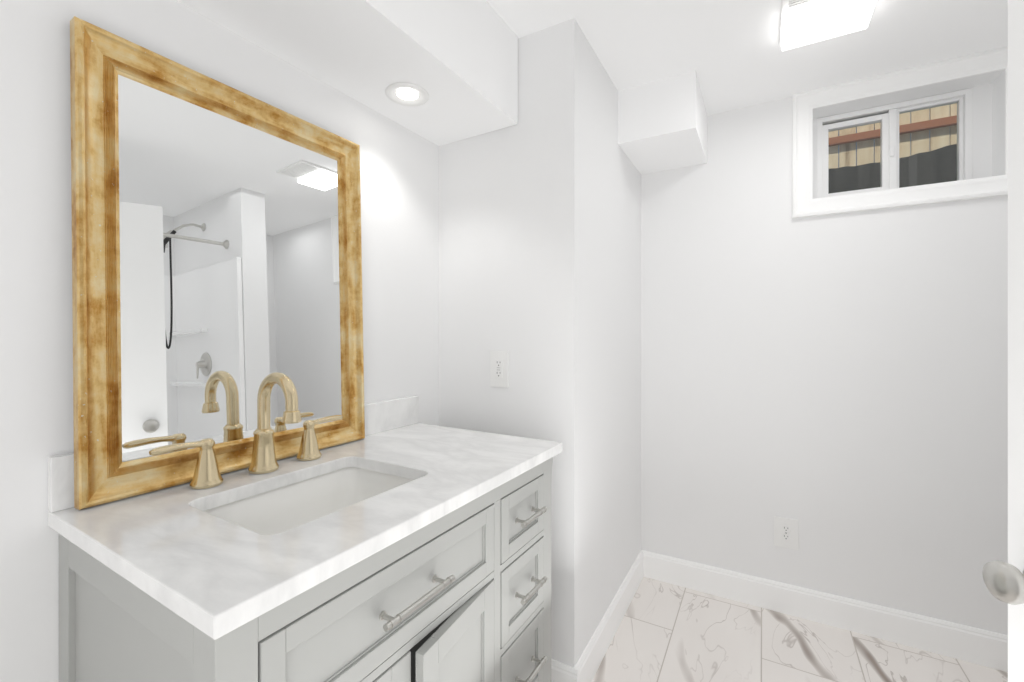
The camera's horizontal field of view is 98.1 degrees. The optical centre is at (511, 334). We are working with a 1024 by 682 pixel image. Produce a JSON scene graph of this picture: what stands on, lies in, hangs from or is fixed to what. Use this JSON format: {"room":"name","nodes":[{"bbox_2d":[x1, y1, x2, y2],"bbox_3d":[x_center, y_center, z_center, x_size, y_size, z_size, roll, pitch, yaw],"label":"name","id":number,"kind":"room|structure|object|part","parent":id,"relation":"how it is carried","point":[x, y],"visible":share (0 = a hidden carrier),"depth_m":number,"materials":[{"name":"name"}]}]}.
{"room":"bathroom","nodes":[
{"label":"bathroom","id":0,"kind":"room"},
{"bbox_2d":[0,0,438,681],"bbox_3d":[-0.659,0.095,1.405,0.150,2.410,3.496,0,0,31],"label":"wall","id":1,"kind":"structure","parent":0,"point":[400,222],"depth_m":0.88,"materials":[{"name":"white paint"}]},
{"bbox_2d":[70,16,364,509],"bbox_3d":[-0.677,-0.143,1.164,0.033,0.962,0.690,-2,-1,31],"label":"mirror","id":2,"kind":"object","parent":1,"relation":"attached to","point":[216,256],"visible":0.85,"depth_m":1.05,"materials":[{"name":"gold metal"}]},
{"label":"glass","id":3,"kind":"part","parent":2,"relation":"part of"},
{"bbox_2d":[48,395,418,512],"bbox_3d":[-0.627,0.287,1.286,0.020,0.104,1.012,0,0,31],"label":"backsplash","id":4,"kind":"structure","parent":1,"relation":"attached to","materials":[{"name":"stone"}]},
{"bbox_2d":[439,18,640,666],"bbox_3d":[0.198,0.095,2.132,0.600,2.410,0.983,0,0,29],"label":"wall","id":5,"kind":"structure","parent":0,"point":[540,241],"depth_m":1.70,"materials":[{"name":"white paint"}]},
{"bbox_2d":[490,350,508,387],"bbox_3d":[-0.049,0.130,1.701,0.080,0.139,0.009,0,0,29],"label":"outlet","id":6,"kind":"object","parent":5,"relation":"attached to","point":[499,368],"visible":1,"depth_m":1.70,"materials":[{"name":"white plastic"}]},
{"bbox_2d":[551,659,578,681],"bbox_3d":[-0.040,1.232,1.693,0.616,0.135,0.016,0,0,29],"label":"baseboard","id":7,"kind":"structure","parent":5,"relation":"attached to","point":[561,672],"depth_m":1.56,"materials":[{"name":"white paint"}]},
{"bbox_2d":[574,550,642,681],"bbox_3d":[0.467,1.232,1.981,0.016,0.135,0.982,0,0,29],"label":"baseboard","id":8,"kind":"structure","parent":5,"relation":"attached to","point":[591,657],"depth_m":1.86,"materials":[{"name":"white paint"}]},
{"bbox_2d":[486,0,1007,115],"bbox_3d":[0.725,-1.160,0.622,3.300,0.100,3.496,0,0,29],"label":"ceiling","id":9,"kind":"structure","parent":0,"point":[732,54],"depth_m":1.68,"materials":[{"name":"white paint"}]},
{"bbox_2d":[177,0,517,145],"bbox_3d":[-0.697,-0.948,0.825,0.380,0.325,2.163,0,0,31],"label":"ceiling soffit","id":10,"kind":"structure","parent":9,"relation":"attached to","point":[457,60],"depth_m":1.30,"materials":[{"name":"white paint"}]},
{"bbox_2d":[385,82,428,105],"bbox_3d":[-0.341,-0.781,1.450,0.140,0.006,0.140,0,0,31],"label":"recessed light","id":11,"kind":"object","parent":10,"relation":"attached to","point":[405,94],"visible":1,"depth_m":1.45,"materials":[{"name":"white plastic"}]},
{"bbox_3d":[-0.341,-0.784,1.450,0.069,0.001,0.069,0,0,31],"label":"bulb","id":12,"kind":"part","parent":11,"relation":"part of","materials":[{"name":"white glass"}]},
{"bbox_2d":[618,70,706,173],"bbox_3d":[0.736,-0.990,2.139,0.330,0.240,0.442,0,0,29],"label":"soffit","id":13,"kind":"structure","parent":9,"relation":"attached to","point":[662,124],"depth_m":1.98,"materials":[{"name":"white paint"}]},
{"bbox_2d":[779,0,876,50],"bbox_3d":[1.050,-1.090,1.474,0.270,0.040,0.340,0,0,29],"label":"ceiling light","id":14,"kind":"object","parent":9,"relation":"attached to","point":[804,22],"visible":0.96,"depth_m":1.51,"materials":[{"name":"white plastic"}]},
{"bbox_2d":[592,577,1007,681],"bbox_3d":[0.725,1.330,0.622,3.300,0.060,3.496,0,0,29],"label":"floor","id":15,"kind":"structure","parent":0,"point":[667,632],"depth_m":1.83,"materials":[{"name":"tile"}]},
{"bbox_2d":[48,372,561,681],"bbox_3d":[-0.355,0.696,1.124,0.654,1.209,1.013,0,0,31],"label":"bathroom vanity","id":16,"kind":"object","parent":15,"relation":"on","point":[399,543],"visible":1,"depth_m":0.86,"materials":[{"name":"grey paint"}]},
{"bbox_2d":[148,372,342,489],"bbox_3d":[-0.578,0.215,1.088,0.173,0.248,0.468,0,0,31],"label":"faucet","id":17,"kind":"object","parent":16,"relation":"on","point":[264,469],"depth_m":1.09,"materials":[{"name":"gold metal"}]},
{"bbox_2d":[1008,0,1023,681],"bbox_3d":[0.760,0.273,0.333,0.035,2.030,0.800,0,0,10],"label":"door","id":18,"kind":"structure","parent":15,"relation":"on","point":[1016,320],"depth_m":0.71,"materials":[{"name":"white paint"}]},
{"bbox_2d":[982,561,1023,604],"bbox_3d":[0.822,0.375,0.668,0.176,0.066,0.120,0,0,29],"label":"door knob","id":19,"kind":"object","parent":18,"relation":"attached to","point":[1004,581],"depth_m":0.66,"materials":[{"name":"silver metal"}]},
{"bbox_2d":[641,69,1007,634],"bbox_3d":[1.599,0.095,2.021,3.150,2.410,0.200,0,0,29],"label":"wall","id":20,"kind":"structure","parent":0,"point":[836,385],"depth_m":2.01,"materials":[{"name":"white paint"}]},
{"bbox_2d":[774,516,798,549],"bbox_3d":[1.282,0.926,2.079,0.098,0.139,0.009,0,0,29],"label":"duplex electrical outlet","id":21,"kind":"object","parent":20,"relation":"attached to","point":[786,532],"visible":1,"depth_m":2.08,"materials":[{"name":"white plastic"}]},
{"bbox_2d":[642,550,1007,671],"bbox_3d":[1.742,1.232,1.817,2.400,0.135,0.016,0,0,29],"label":"baseboard","id":22,"kind":"structure","parent":20,"relation":"attached to","point":[978,646],"depth_m":1.97,"materials":[{"name":"white paint"}]},
{"bbox_2d":[817,88,971,197],"bbox_3d":[1.699,-0.826,2.009,0.536,0.408,0.064,0,0,29],"label":"window unit","id":23,"kind":"structure","parent":20,"relation":"in","point":[886,117],"depth_m":1.99,"materials":[{"name":"white plastic"}]},
{"bbox_2d":[792,46,1007,218],"bbox_3d":[1.639,-0.826,1.870,0.778,0.568,0.024,0,0,29],"label":"window trim","id":24,"kind":"structure","parent":20,"relation":"in","point":[804,202],"depth_m":1.89,"materials":[{"name":"white paint"}]},
{"label":"outside","id":25,"kind":"structure","parent":0,"visible":0},
{"bbox_3d":[2.755,1.330,3.207,6.000,0.060,3.000,0,0,29],"label":"ground","id":26,"kind":"structure","parent":25,"visible":0},
{"bbox_2d":[829,103,956,168],"bbox_3d":[2.556,-0.500,3.043,3.414,3.600,0.020,0,0,29],"label":"fence","id":27,"kind":"object","parent":26,"relation":"on","point":[903,143],"depth_m":2.99,"materials":[{"name":"brown wood"}]},
{"bbox_2d":[829,115,956,146],"bbox_3d":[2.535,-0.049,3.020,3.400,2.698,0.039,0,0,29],"label":"fence rail","id":28,"kind":"object","parent":27,"relation":"attached to","point":[871,133],"depth_m":2.96,"materials":[{"name":"brown wood"}]},
{"bbox_2d":[829,144,956,193],"bbox_3d":[1.902,0.152,2.337,1.274,2.295,0.637,0,0,29],"label":"window well","id":29,"kind":"object","parent":26,"relation":"on","point":[933,178],"depth_m":2.48,"materials":[{"name":"black metal"}]}
]}

